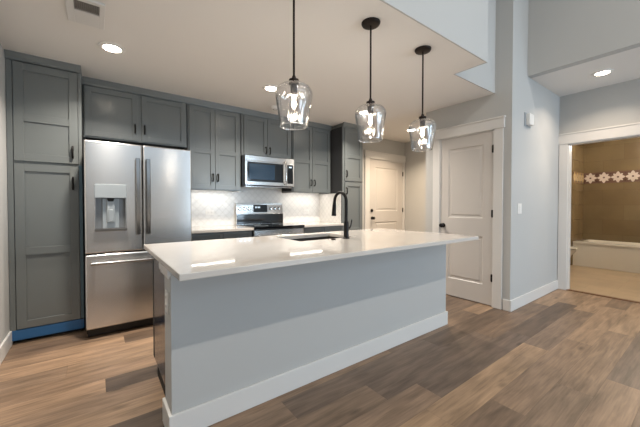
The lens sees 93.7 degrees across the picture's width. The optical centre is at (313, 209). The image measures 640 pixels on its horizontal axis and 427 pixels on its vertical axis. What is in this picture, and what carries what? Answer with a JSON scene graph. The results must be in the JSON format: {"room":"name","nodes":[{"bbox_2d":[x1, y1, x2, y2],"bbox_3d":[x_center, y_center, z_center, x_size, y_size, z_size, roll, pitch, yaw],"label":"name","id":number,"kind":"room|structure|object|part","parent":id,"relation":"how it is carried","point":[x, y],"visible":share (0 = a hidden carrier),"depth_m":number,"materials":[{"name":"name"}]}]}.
{"room":"kitchen","nodes":[
{"label":"kitchen","id":0,"kind":"room"},
{"bbox_2d":[0,44,9,344],"bbox_3d":[-0.481,-1.185,-0.498,0.120,4.800,8.791,-1,1,-36],"label":"wall","id":1,"kind":"structure","parent":0,"point":[4,245],"depth_m":2.44,"materials":[{"name":"grey paint"}]},
{"bbox_2d":[0,331,12,364],"bbox_3d":[-0.230,1.155,-0.690,0.015,0.127,8.120,-1,1,-36],"label":"baseboard","id":2,"kind":"structure","parent":1,"relation":"attached to","point":[5,346],"depth_m":2.38,"materials":[{"name":"white paint"}]},
{"bbox_2d":[0,0,492,142],"bbox_3d":[0.286,-1.406,3.640,5.980,0.100,2.982,-1,1,-36],"label":"ceiling","id":3,"kind":"structure","parent":0,"point":[225,52],"depth_m":2.55,"materials":[{"name":"white paint"}]},
{"bbox_2d":[65,0,104,29],"bbox_3d":[-1.518,-1.320,2.002,0.206,0.016,0.330,-1,1,-36],"label":"ceiling vent","id":4,"kind":"object","parent":3,"relation":"in","point":[91,13],"visible":1,"depth_m":2.00,"materials":[{"name":"grey metal"}]},
{"bbox_2d":[98,41,125,53],"bbox_3d":[-1.658,-1.326,2.469,0.192,0.018,0.192,-1,1,-36],"label":"recessed light","id":5,"kind":"object","parent":3,"relation":"in","point":[110,47],"visible":1,"depth_m":2.45,"materials":[{"name":"white plastic"}]},
{"bbox_2d":[262,85,279,91],"bbox_3d":[-0.468,-1.341,3.322,0.192,0.018,0.192,-1,1,-36],"label":"recessed light","id":6,"kind":"object","parent":3,"relation":"in","point":[272,88],"visible":0.93,"depth_m":3.29,"materials":[{"name":"white plastic"}]},
{"bbox_2d":[275,0,312,128],"bbox_3d":[-0.114,-0.906,1.760,0.220,0.834,0.220,-1,1,-36],"label":"pendant light","id":7,"kind":"object","parent":3,"relation":"hanging from","point":[293,82],"visible":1,"depth_m":1.75,"materials":[{"name":"clear glass"}]},
{"bbox_3d":[-0.114,-1.040,1.758,0.013,0.520,0.013,-1,1,-36],"label":"stem","id":8,"kind":"part","parent":7,"relation":"part of","materials":[{"name":"brown metal"}]},
{"bbox_2d":[289,75,298,94],"bbox_3d":[-0.114,-0.737,1.763,0.062,0.105,0.062,-1,1,-36],"label":"socket","id":9,"kind":"object","parent":7,"relation":"attached to","point":[293,84],"depth_m":1.75,"materials":[{"name":"brown metal"}]},
{"bbox_3d":[-0.114,-0.616,1.765,0.220,0.248,0.220,-1,1,-36],"label":"lamp shade","id":10,"kind":"part","parent":7,"relation":"part of","materials":[{"name":"clear glass"}]},
{"bbox_2d":[357,110,367,113],"bbox_3d":[0.710,-1.356,4.182,0.192,0.018,0.192,-1,1,-36],"label":"recessed light","id":11,"kind":"object","parent":3,"relation":"in","point":[360,111],"visible":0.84,"depth_m":4.15,"materials":[{"name":"white plastic"}]},
{"bbox_2d":[355,17,385,142],"bbox_3d":[0.409,-0.912,2.138,0.220,0.834,0.220,-1,1,-36],"label":"pendant light","id":12,"kind":"object","parent":3,"relation":"hanging from","point":[371,23],"visible":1,"depth_m":2.13,"materials":[{"name":"clear glass"}]},
{"bbox_2d":[366,98,374,113],"bbox_3d":[0.409,-0.743,2.141,0.062,0.105,0.062,-1,1,-36],"label":"socket","id":13,"kind":"object","parent":12,"relation":"attached to","point":[370,107],"depth_m":2.12,"materials":[{"name":"brown metal"}]},
{"bbox_3d":[0.409,-0.623,2.143,0.220,0.248,0.220,-1,1,-36],"label":"lamp shade","id":14,"kind":"part","parent":12,"relation":"part of","materials":[{"name":"clear glass"}]},
{"bbox_3d":[0.409,-1.046,2.136,0.013,0.520,0.013,-1,1,-36],"label":"stem","id":15,"kind":"part","parent":12,"relation":"part of","materials":[{"name":"brown metal"}]},
{"bbox_2d":[409,45,436,151],"bbox_3d":[0.913,-0.919,2.504,0.220,0.834,0.220,-1,1,-36],"label":"pendant light","id":16,"kind":"object","parent":3,"relation":"hanging from","point":[421,50],"visible":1,"depth_m":2.49,"materials":[{"name":"clear glass"}]},
{"bbox_2d":[419,114,425,126],"bbox_3d":[0.913,-0.750,2.507,0.062,0.105,0.062,-1,1,-36],"label":"socket","id":17,"kind":"object","parent":16,"relation":"attached to","point":[422,121],"depth_m":2.49,"materials":[{"name":"brown metal"}]},
{"bbox_3d":[0.913,-1.052,2.501,0.013,0.520,0.013,-1,1,-36],"label":"stem","id":18,"kind":"part","parent":16,"relation":"part of","materials":[{"name":"brown metal"}]},
{"bbox_3d":[0.913,-0.629,2.509,0.220,0.248,0.220,-1,1,-36],"label":"lamp shade","id":19,"kind":"part","parent":16,"relation":"part of","materials":[{"name":"clear glass"}]},
{"bbox_2d":[0,265,639,426],"bbox_3d":[3.264,1.217,2.180,9.280,0.104,8.911,-1,1,-36],"label":"floor","id":20,"kind":"structure","parent":0,"point":[562,358],"depth_m":2.09,"materials":[{"name":"brown wood"}]},
{"bbox_2d":[4,49,85,342],"bbox_3d":[-2.544,-0.093,2.908,0.506,2.498,0.641,-1,1,-36],"label":"pantry cabinet","id":21,"kind":"object","parent":20,"relation":"on","point":[44,96],"visible":0.98,"depth_m":2.68,"materials":[{"name":"grey paint"}]},
{"bbox_3d":[-2.375,-1.306,2.651,0.504,0.063,0.034,-1,1,-36],"label":"crown moulding","id":22,"kind":"part","parent":21,"relation":"part of","materials":[{"name":"grey paint"}]},
{"bbox_3d":[-2.381,-0.847,2.681,0.433,0.843,0.020,-1,1,-36],"label":"door","id":23,"kind":"part","parent":21,"relation":"part of","materials":[{"name":"grey paint"}]},
{"bbox_3d":[-2.381,0.314,2.701,0.433,1.432,0.020,-1,1,-36],"label":"door","id":24,"kind":"part","parent":21,"relation":"part of","materials":[{"name":"grey paint"}]},
{"bbox_3d":[-2.385,1.081,2.714,0.496,0.088,0.018,-1,1,-36],"label":"rail","id":25,"kind":"part","parent":21,"relation":"part of","materials":[{"name":"blue wood"}]},
{"bbox_3d":[-2.220,-0.531,2.766,0.016,0.117,0.043,-1,1,-36],"label":"handle","id":26,"kind":"part","parent":21,"relation":"part of","materials":[{"name":"black metal"}]},
{"bbox_3d":[-2.358,0.153,3.086,0.001,1.800,0.562,-1,1,-36],"label":"panel","id":27,"kind":"part","parent":21,"relation":"part of","materials":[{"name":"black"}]},
{"bbox_2d":[83,139,191,336],"bbox_3d":[-1.843,0.263,3.174,0.900,1.778,0.804,-1,1,-36],"label":"refrigerator","id":28,"kind":"object","parent":20,"relation":"on","point":[135,196],"visible":0.85,"depth_m":2.82,"materials":[{"name":"silver metal"}]},
{"bbox_3d":[-1.851,-0.171,2.741,0.242,0.124,0.010,-1,1,-36],"label":"control panel","id":29,"kind":"part","parent":28,"relation":"part of","materials":[{"name":"grey plastic"}]},
{"bbox_3d":[-1.844,-0.115,2.782,0.447,1.010,0.055,-1,1,-36],"label":"door","id":30,"kind":"part","parent":28,"relation":"part of","materials":[{"name":"silver metal"}]},
{"bbox_3d":[-1.661,0.733,2.930,0.900,0.669,0.055,-1,1,-36],"label":"freezer drawer","id":31,"kind":"part","parent":28,"relation":"part of","materials":[{"name":"silver metal"}]},
{"bbox_3d":[-1.661,-0.128,2.842,0.036,0.720,0.063,-1,1,-36],"label":"handle","id":32,"kind":"part","parent":28,"relation":"part of","materials":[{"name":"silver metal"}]},
{"bbox_3d":[-1.591,-0.129,2.892,0.036,0.720,0.063,-1,1,-36],"label":"handle","id":33,"kind":"part","parent":28,"relation":"part of","materials":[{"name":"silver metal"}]},
{"bbox_3d":[-1.477,-0.119,3.048,0.447,1.010,0.055,-1,1,-36],"label":"door","id":34,"kind":"part","parent":28,"relation":"part of","materials":[{"name":"silver metal"}]},
{"bbox_2d":[192,230,251,240],"bbox_3d":[-1.251,0.699,3.837,0.758,0.882,0.670,-1,1,-36],"label":"base cabinet","id":35,"kind":"object","parent":20,"relation":"on","point":[233,234],"visible":0.12,"depth_m":3.58,"materials":[{"name":"grey paint"}]},
{"bbox_3d":[-1.232,0.364,3.495,0.355,0.165,0.020,-1,1,-36],"label":"drawer","id":36,"kind":"part","parent":35,"relation":"part of","materials":[{"name":"grey paint"}]},
{"bbox_2d":[192,225,253,233],"bbox_3d":[-1.255,0.242,3.829,0.771,0.032,0.658,-1,1,-36],"label":"countertop","id":37,"kind":"structure","parent":35,"relation":"on","point":[223,228],"depth_m":3.67,"materials":[{"name":"white stone"}]},
{"bbox_3d":[-0.938,0.360,3.708,0.360,0.165,0.020,-1,1,-36],"label":"drawer","id":38,"kind":"part","parent":35,"relation":"part of","materials":[{"name":"grey paint"}]},
{"bbox_2d":[235,203,304,236],"bbox_3d":[-0.609,0.521,4.258,0.766,1.225,0.703,-1,1,-36],"label":"range","id":39,"kind":"object","parent":20,"relation":"on","point":[266,219],"visible":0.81,"depth_m":4.34,"materials":[{"name":"silver metal"}]},
{"bbox_3d":[-0.781,0.134,4.490,0.752,0.142,0.009,-1,1,-36],"label":"vent panel","id":40,"kind":"part","parent":39,"relation":"part of","materials":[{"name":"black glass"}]},
{"bbox_2d":[238,223,304,229],"bbox_3d":[-0.608,0.228,4.252,0.766,0.035,0.605,-1,1,-36],"label":"cooktop","id":41,"kind":"object","parent":39,"relation":"in","point":[257,226],"depth_m":4.10,"materials":[{"name":"black glass"}]},
{"bbox_3d":[-0.456,0.579,4.048,0.760,0.635,0.045,-1,1,-36],"label":"oven door","id":42,"kind":"part","parent":39,"relation":"part of","materials":[{"name":"silver metal"}]},
{"bbox_3d":[-0.422,0.338,3.998,0.680,0.025,0.068,-1,1,-36],"label":"handle","id":43,"kind":"part","parent":39,"relation":"part of","materials":[{"name":"silver metal"}]},
{"bbox_2d":[153,244,447,426],"bbox_3d":[0.057,0.720,2.619,2.577,0.884,0.879,-1,1,-36],"label":"kitchen island","id":44,"kind":"object","parent":20,"relation":"on","point":[226,346],"visible":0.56,"depth_m":1.93,"materials":[{"name":"grey paint"}]},
{"bbox_3d":[-0.153,0.664,2.909,2.490,0.784,0.050,-1,1,-36],"label":"frame","id":45,"kind":"part","parent":44,"relation":"part of","materials":[{"name":"black"}]},
{"bbox_3d":[-0.802,0.324,1.615,0.016,0.058,0.252,-1,1,-36],"label":"trim","id":46,"kind":"part","parent":44,"relation":"part of","materials":[{"name":"white paint"}]},
{"bbox_2d":[165,289,168,313],"bbox_3d":[-0.782,0.489,1.597,0.009,0.116,0.072,-1,1,-36],"label":"wall outlet","id":47,"kind":"object","parent":44,"relation":"attached to","point":[166,291],"visible":1,"depth_m":1.58,"materials":[{"name":"white plastic"}]},
{"bbox_3d":[0.259,1.101,2.347,2.576,0.131,0.192,-1,1,-36],"label":"baseboard","id":48,"kind":"part","parent":44,"relation":"part of","materials":[{"name":"white paint"}]},
{"bbox_2d":[144,228,477,280],"bbox_3d":[0.139,0.264,2.487,2.578,0.030,1.172,-1,1,-36],"label":"island countertop","id":49,"kind":"structure","parent":44,"relation":"on","point":[188,260],"depth_m":2.00,"materials":[{"name":"white stone"}]},
{"bbox_2d":[290,236,338,240],"bbox_3d":[0.029,0.378,2.730,0.634,0.204,0.417,-1,1,-36],"label":"sink","id":50,"kind":"object","parent":49,"relation":"in","point":[325,237],"visible":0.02,"depth_m":2.95,"materials":[{"name":"grey metal"}]},
{"bbox_2d":[331,191,351,238],"bbox_3d":[0.253,0.040,2.658,0.097,0.412,0.218,-1,1,-36],"label":"faucet","id":51,"kind":"object","parent":49,"relation":"on","point":[347,227],"visible":1,"depth_m":2.58,"materials":[{"name":"black metal"}]},
{"bbox_3d":[0.237,-0.027,2.647,0.027,0.276,0.186,-1,1,-36],"label":"spout","id":52,"kind":"part","parent":51,"relation":"part of","materials":[{"name":"black metal"}]},
{"bbox_2d":[302,225,342,232],"bbox_3d":[-0.005,0.684,4.740,0.760,0.882,0.670,-1,1,-36],"label":"base cabinet","id":53,"kind":"object","parent":20,"relation":"on","point":[324,228],"visible":0.14,"depth_m":4.48,"materials":[{"name":"grey paint"}]},
{"bbox_3d":[0.014,0.348,4.396,0.360,0.165,0.020,-1,1,-36],"label":"drawer","id":54,"kind":"part","parent":53,"relation":"part of","materials":[{"name":"grey paint"}]},
{"bbox_2d":[291,221,343,226],"bbox_3d":[-0.007,0.227,4.732,0.763,0.032,0.658,-1,1,-36],"label":"countertop","id":55,"kind":"structure","parent":53,"relation":"on","point":[307,224],"depth_m":4.65,"materials":[{"name":"white stone"}]},
{"bbox_3d":[0.309,0.344,4.610,0.360,0.165,0.020,-1,1,-36],"label":"drawer","id":56,"kind":"part","parent":53,"relation":"part of","materials":[{"name":"grey paint"}]},
{"bbox_2d":[320,122,363,230],"bbox_3d":[0.481,-0.130,5.086,0.446,2.498,0.660,-1,1,-36],"label":"tall cabinet","id":57,"kind":"object","parent":20,"relation":"on","point":[346,151],"visible":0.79,"depth_m":4.85,"materials":[{"name":"grey paint"}]},
{"bbox_2d":[319,193,340,222],"bbox_3d":[0.275,-0.031,4.990,0.007,0.474,0.562,-1,1,-36],"label":"side splash","id":58,"kind":"object","parent":57,"relation":"attached to","point":[325,200],"visible":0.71,"depth_m":5.01,"materials":[{"name":"white tile"}]},
{"bbox_3d":[0.287,-0.100,4.991,0.013,2.440,0.584,-1,1,-36],"label":"panel","id":59,"kind":"part","parent":57,"relation":"part of","materials":[{"name":"grey wood"}]},
{"bbox_3d":[0.636,-0.148,4.873,0.441,2.340,0.016,-1,1,-36],"label":"frame","id":60,"kind":"part","parent":57,"relation":"part of","materials":[{"name":"grey paint"}]},
{"bbox_3d":[0.653,0.277,4.873,0.385,1.432,0.020,-1,1,-36],"label":"door","id":61,"kind":"part","parent":57,"relation":"part of","materials":[{"name":"grey paint"}]},
{"bbox_3d":[0.653,-0.882,4.853,0.385,0.840,0.020,-1,1,-36],"label":"door","id":62,"kind":"part","parent":57,"relation":"part of","materials":[{"name":"grey paint"}]},
{"bbox_3d":[0.654,-1.341,4.827,0.446,0.068,0.034,-1,1,-36],"label":"crown moulding","id":63,"kind":"part","parent":57,"relation":"part of","materials":[{"name":"grey paint"}]},
{"bbox_2d":[570,246,577,257],"bbox_3d":[4.539,0.719,5.715,0.420,0.771,0.765,-1,1,-36],"label":"toilet","id":64,"kind":"object","parent":20,"relation":"on","point":[572,248],"visible":0.09,"depth_m":5.41,"materials":[{"name":"beige ceramic"}]},
{"bbox_3d":[4.614,0.910,5.615,0.370,0.391,0.481,-1,1,-36],"label":"bowl","id":65,"kind":"part","parent":64,"relation":"part of","materials":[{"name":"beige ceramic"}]},
{"bbox_2d":[573,239,639,273],"bbox_3d":[5.889,0.869,5.554,0.735,0.476,1.517,-1,1,-36],"label":"bathtub","id":66,"kind":"object","parent":20,"relation":"on","point":[602,254],"visible":0.98,"depth_m":5.59,"materials":[{"name":"beige ceramic"}]},
{"bbox_2d":[362,135,404,228],"bbox_3d":[1.159,-0.146,5.944,1.650,2.500,0.309,-1,1,-36],"label":"wall","id":67,"kind":"structure","parent":0,"point":[384,146],"depth_m":5.78,"materials":[{"name":"grey paint"}]},
{"bbox_2d":[364,150,405,229],"bbox_3d":[1.411,-0.007,5.986,1.215,2.220,0.142,-1,1,-36],"label":"trim","id":68,"kind":"structure","parent":67,"relation":"attached to","point":[368,155],"depth_m":5.70,"materials":[{"name":"white paint"}]},
{"bbox_2d":[370,159,402,229],"bbox_3d":[1.480,0.063,5.972,1.000,2.058,0.105,-1,1,-36],"label":"door","id":69,"kind":"structure","parent":67,"relation":"in","point":[386,177],"depth_m":5.97,"materials":[{"name":"white wood"}]},
{"bbox_2d":[405,139,425,231],"bbox_3d":[2.401,-0.142,5.738,0.120,2.500,1.720,-1,1,-36],"label":"wall","id":70,"kind":"structure","parent":0,"point":[415,165],"depth_m":6.08,"materials":[{"name":"grey paint"}]},
{"bbox_2d":[380,0,495,93],"bbox_3d":[0.395,-2.480,2.108,4.381,2.300,0.426,-1,1,-36],"label":"wall","id":71,"kind":"structure","parent":0,"point":[470,25],"depth_m":2.52,"materials":[{"name":"grey paint"}]},
{"bbox_2d":[425,0,517,309],"bbox_3d":[1.948,-1.260,3.812,0.110,4.800,1.078,-1,1,-36],"label":"wall","id":72,"kind":"structure","parent":0,"point":[503,102],"depth_m":3.42,"materials":[{"name":"grey paint"}]},
{"bbox_2d":[439,131,493,304],"bbox_3d":[1.907,0.101,3.775,0.105,2.057,0.662,-1,1,-36],"label":"door","id":73,"kind":"structure","parent":72,"relation":"in","point":[466,161],"depth_m":3.75,"materials":[{"name":"white paint"}]},
{"bbox_2d":[431,115,505,308],"bbox_3d":[1.946,0.032,3.810,0.142,2.218,0.917,-1,1,-36],"label":"trim","id":74,"kind":"structure","parent":72,"relation":"attached to","point":[495,124],"depth_m":3.50,"materials":[{"name":"white paint"}]},
{"bbox_2d":[503,299,509,310],"bbox_3d":[1.898,1.077,3.816,0.015,0.127,1.078,-1,1,-36],"label":"baseboard","id":75,"kind":"structure","parent":72,"relation":"attached to","point":[506,303],"depth_m":3.40,"materials":[{"name":"white paint"}]},
{"bbox_2d":[514,0,559,298],"bbox_3d":[2.928,-1.262,3.924,1.608,4.800,0.110,-1,1,-36],"label":"wall","id":76,"kind":"structure","parent":0,"point":[537,147],"depth_m":3.76,"materials":[{"name":"grey paint"}]},
{"bbox_2d":[517,203,521,213],"bbox_3d":[2.408,-0.014,3.495,0.110,0.120,0.010,-1,1,-36],"label":"light switch","id":77,"kind":"object","parent":76,"relation":"attached to","point":[519,207],"visible":1,"depth_m":3.49,"materials":[{"name":"white plastic"}]},
{"bbox_2d":[524,112,533,127],"bbox_3d":[2.586,-1.075,3.581,0.190,0.160,0.050,-1,1,-36],"label":"box","id":78,"kind":"object","parent":76,"relation":"attached to","point":[528,117],"visible":1,"depth_m":3.55,"materials":[{"name":"white plastic"}]},
{"bbox_2d":[509,280,557,311],"bbox_3d":[2.865,1.077,3.842,1.613,0.127,0.015,-1,1,-36],"label":"baseboard","id":79,"kind":"structure","parent":76,"relation":"attached to","point":[522,300],"depth_m":3.73,"materials":[{"name":"white paint"}]},
{"bbox_2d":[570,144,583,264],"bbox_3d":[5.281,-0.155,6.457,0.870,2.500,0.670,-1,1,-36],"label":"wall","id":80,"kind":"structure","parent":0,"point":[577,189],"depth_m":6.11,"materials":[{"name":"brown tile"}]},
{"bbox_2d":[573,171,583,183],"bbox_3d":[5.445,-0.658,6.148,0.764,0.227,0.008,-1,1,-36],"label":"mosaic border","id":81,"kind":"object","parent":80,"relation":"attached to","point":[578,177],"visible":1,"depth_m":6.13,"materials":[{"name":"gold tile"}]},
{"bbox_2d":[528,0,639,77],"bbox_3d":[4.343,-2.586,1.200,0.105,2.058,5.924,-1,1,-36],"label":"wall","id":82,"kind":"structure","parent":0,"point":[562,34],"depth_m":3.22,"materials":[{"name":"grey paint"}]},
{"bbox_2d":[531,47,639,96],"bbox_3d":[4.821,-1.614,1.563,1.283,0.100,5.924,-1,1,-36],"label":"ceiling","id":83,"kind":"structure","parent":0,"point":[625,64],"depth_m":3.57,"materials":[{"name":"white paint"}]},
{"bbox_2d":[591,69,613,75],"bbox_3d":[3.364,-1.587,3.487,0.192,0.018,0.192,-1,1,-36],"label":"recessed light","id":84,"kind":"object","parent":83,"relation":"in","point":[605,71],"visible":1,"depth_m":3.46,"materials":[{"name":"white plastic"}]},
{"bbox_2d":[557,78,639,267],"bbox_3d":[5.296,-0.199,1.931,0.110,2.743,5.924,-1,1,-36],"label":"wall","id":85,"kind":"structure","parent":0,"point":[619,103],"depth_m":3.92,"materials":[{"name":"grey paint"}]},
{"bbox_2d":[557,122,639,289],"bbox_3d":[3.880,0.037,3.864,0.142,2.206,1.168,-1,1,-36],"label":"trim","id":86,"kind":"structure","parent":85,"relation":"attached to","point":[632,130],"depth_m":4.22,"materials":[{"name":"white paint"}]},
{"bbox_2d":[566,289,639,302],"bbox_3d":[3.865,1.134,3.872,0.060,0.012,0.928,-1,1,-36],"label":"trim","id":87,"kind":"structure","parent":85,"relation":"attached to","point":[566,289],"depth_m":3.93,"materials":[{"name":"brown"}]},
{"bbox_2d":[583,137,639,242],"bbox_3d":[6.288,-0.142,5.723,0.100,2.500,1.700,-1,1,-36],"label":"wall","id":88,"kind":"structure","parent":0,"point":[611,211],"depth_m":6.01,"materials":[{"name":"brown tile"}]},
{"bbox_2d":[584,170,639,183],"bbox_3d":[6.193,-0.651,5.753,0.008,0.227,1.536,-1,1,-36],"label":"mosaic border","id":89,"kind":"object","parent":88,"relation":"attached to","point":[630,175],"visible":1,"depth_m":6.01,"materials":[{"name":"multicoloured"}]},
{"bbox_3d":[-1.270,-0.118,4.303,4.210,2.500,0.120,-1,1,-36],"label":"wall","id":90,"kind":"structure","parent":0,"visible":0},
{"bbox_2d":[82,76,187,149],"bbox_3d":[-2.012,-1.052,3.445,1.005,0.598,0.364,-1,1,-36],"label":"upper cabinet","id":91,"kind":"object","parent":90,"relation":"attached to","point":[112,112],"visible":0.99,"depth_m":3.30,"materials":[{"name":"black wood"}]},
{"bbox_3d":[-2.140,-1.015,3.192,0.471,0.508,0.020,-1,1,-36],"label":"door","id":92,"kind":"part","parent":91,"relation":"part of","materials":[{"name":"grey paint"}]},
{"bbox_3d":[-1.925,-1.314,3.321,1.005,0.070,0.034,-1,1,-36],"label":"crown moulding","id":93,"kind":"part","parent":91,"relation":"part of","materials":[{"name":"grey paint"}]},
{"bbox_3d":[-1.732,-1.020,3.487,0.465,0.508,0.020,-1,1,-36],"label":"door","id":94,"kind":"part","parent":91,"relation":"part of","materials":[{"name":"grey paint"}]},
{"bbox_2d":[184,97,241,191],"bbox_3d":[-1.328,-0.806,3.945,0.685,1.108,0.364,-1,1,-36],"label":"upper cabinet","id":95,"kind":"object","parent":90,"relation":"attached to","point":[213,129],"visible":0.96,"depth_m":3.82,"materials":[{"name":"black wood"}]},
{"bbox_3d":[-1.385,-0.769,3.742,0.309,1.018,0.020,-1,1,-36],"label":"door","id":96,"kind":"part","parent":95,"relation":"part of","materials":[{"name":"grey paint"}]},
{"bbox_3d":[-1.241,-1.323,3.816,0.685,0.070,0.034,-1,1,-36],"label":"crown moulding","id":97,"kind":"part","parent":95,"relation":"part of","materials":[{"name":"grey paint"}]},
{"bbox_3d":[-1.125,-0.772,3.930,0.323,1.018,0.020,-1,1,-36],"label":"door","id":98,"kind":"part","parent":95,"relation":"part of","materials":[{"name":"grey paint"}]},
{"bbox_2d":[191,187,318,226],"bbox_3d":[-0.832,-0.059,4.542,2.319,0.546,0.008,-1,1,-36],"label":"backsplash","id":99,"kind":"structure","parent":90,"relation":"attached to","point":[222,203],"depth_m":4.40,"materials":[{"name":"white tile"}]},
{"bbox_2d":[205,210,213,214],"bbox_3d":[-1.418,0.036,4.109,0.120,0.072,0.009,-1,1,-36],"label":"wall outlet","id":100,"kind":"object","parent":99,"relation":"attached to","point":[207,212],"visible":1,"depth_m":4.10,"materials":[{"name":"white plastic"}]},
{"bbox_2d":[240,108,292,158],"bbox_3d":[-0.725,-1.057,4.377,0.802,0.621,0.364,-1,1,-36],"label":"upper cabinet","id":101,"kind":"object","parent":90,"relation":"attached to","point":[261,133],"visible":0.9,"depth_m":4.23,"materials":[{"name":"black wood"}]},
{"bbox_3d":[-0.799,-1.020,4.162,0.350,0.531,0.020,-1,1,-36],"label":"door","id":102,"kind":"part","parent":101,"relation":"part of","materials":[{"name":"grey paint"}]},
{"bbox_2d":[240,155,293,188],"bbox_3d":[-0.694,-0.530,4.342,0.798,0.423,0.420,-1,1,-36],"label":"microwave","id":103,"kind":"object","parent":101,"relation":"attached to","point":[256,171],"visible":0.94,"depth_m":4.19,"materials":[{"name":"silver metal"}]},
{"bbox_3d":[-0.659,-0.504,4.200,0.643,0.328,0.031,-1,1,-36],"label":"door","id":104,"kind":"part","parent":103,"relation":"part of","materials":[{"name":"silver metal"}]},
{"bbox_3d":[-0.605,-0.705,4.236,0.776,0.070,0.031,-1,1,-36],"label":"trim","id":105,"kind":"part","parent":103,"relation":"part of","materials":[{"name":"silver metal"}]},
{"bbox_3d":[-0.399,-0.533,4.335,0.025,0.347,0.062,-1,1,-36],"label":"handle","id":106,"kind":"part","parent":103,"relation":"part of","materials":[{"name":"silver metal"}]},
{"bbox_3d":[-0.344,-0.508,4.429,0.130,0.328,0.031,-1,1,-36],"label":"control panel","id":107,"kind":"part","parent":103,"relation":"part of","materials":[{"name":"silver metal"}]},
{"bbox_3d":[-0.638,-1.330,4.253,0.802,0.070,0.034,-1,1,-36],"label":"crown moulding","id":108,"kind":"part","parent":101,"relation":"part of","materials":[{"name":"grey paint"}]},
{"bbox_3d":[-0.499,-1.024,4.380,0.382,0.531,0.020,-1,1,-36],"label":"door","id":109,"kind":"part","parent":101,"relation":"part of","materials":[{"name":"grey paint"}]},
{"bbox_2d":[282,118,331,193],"bbox_3d":[-0.092,-0.821,4.839,0.759,1.108,0.364,-1,1,-36],"label":"upper cabinet","id":110,"kind":"object","parent":90,"relation":"attached to","point":[310,146],"visible":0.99,"depth_m":4.70,"materials":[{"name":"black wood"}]},
{"bbox_3d":[-0.163,-0.784,4.627,0.353,1.018,0.020,-1,1,-36],"label":"door","id":111,"kind":"part","parent":110,"relation":"part of","materials":[{"name":"grey paint"}]},
{"bbox_3d":[-0.005,-1.338,4.710,0.759,0.070,0.034,-1,1,-36],"label":"crown moulding","id":112,"kind":"part","parent":110,"relation":"part of","materials":[{"name":"grey paint"}]},
{"bbox_3d":[0.128,-0.788,4.837,0.355,1.018,0.020,-1,1,-36],"label":"door","id":113,"kind":"part","parent":110,"relation":"part of","materials":[{"name":"grey paint"}]}
]}

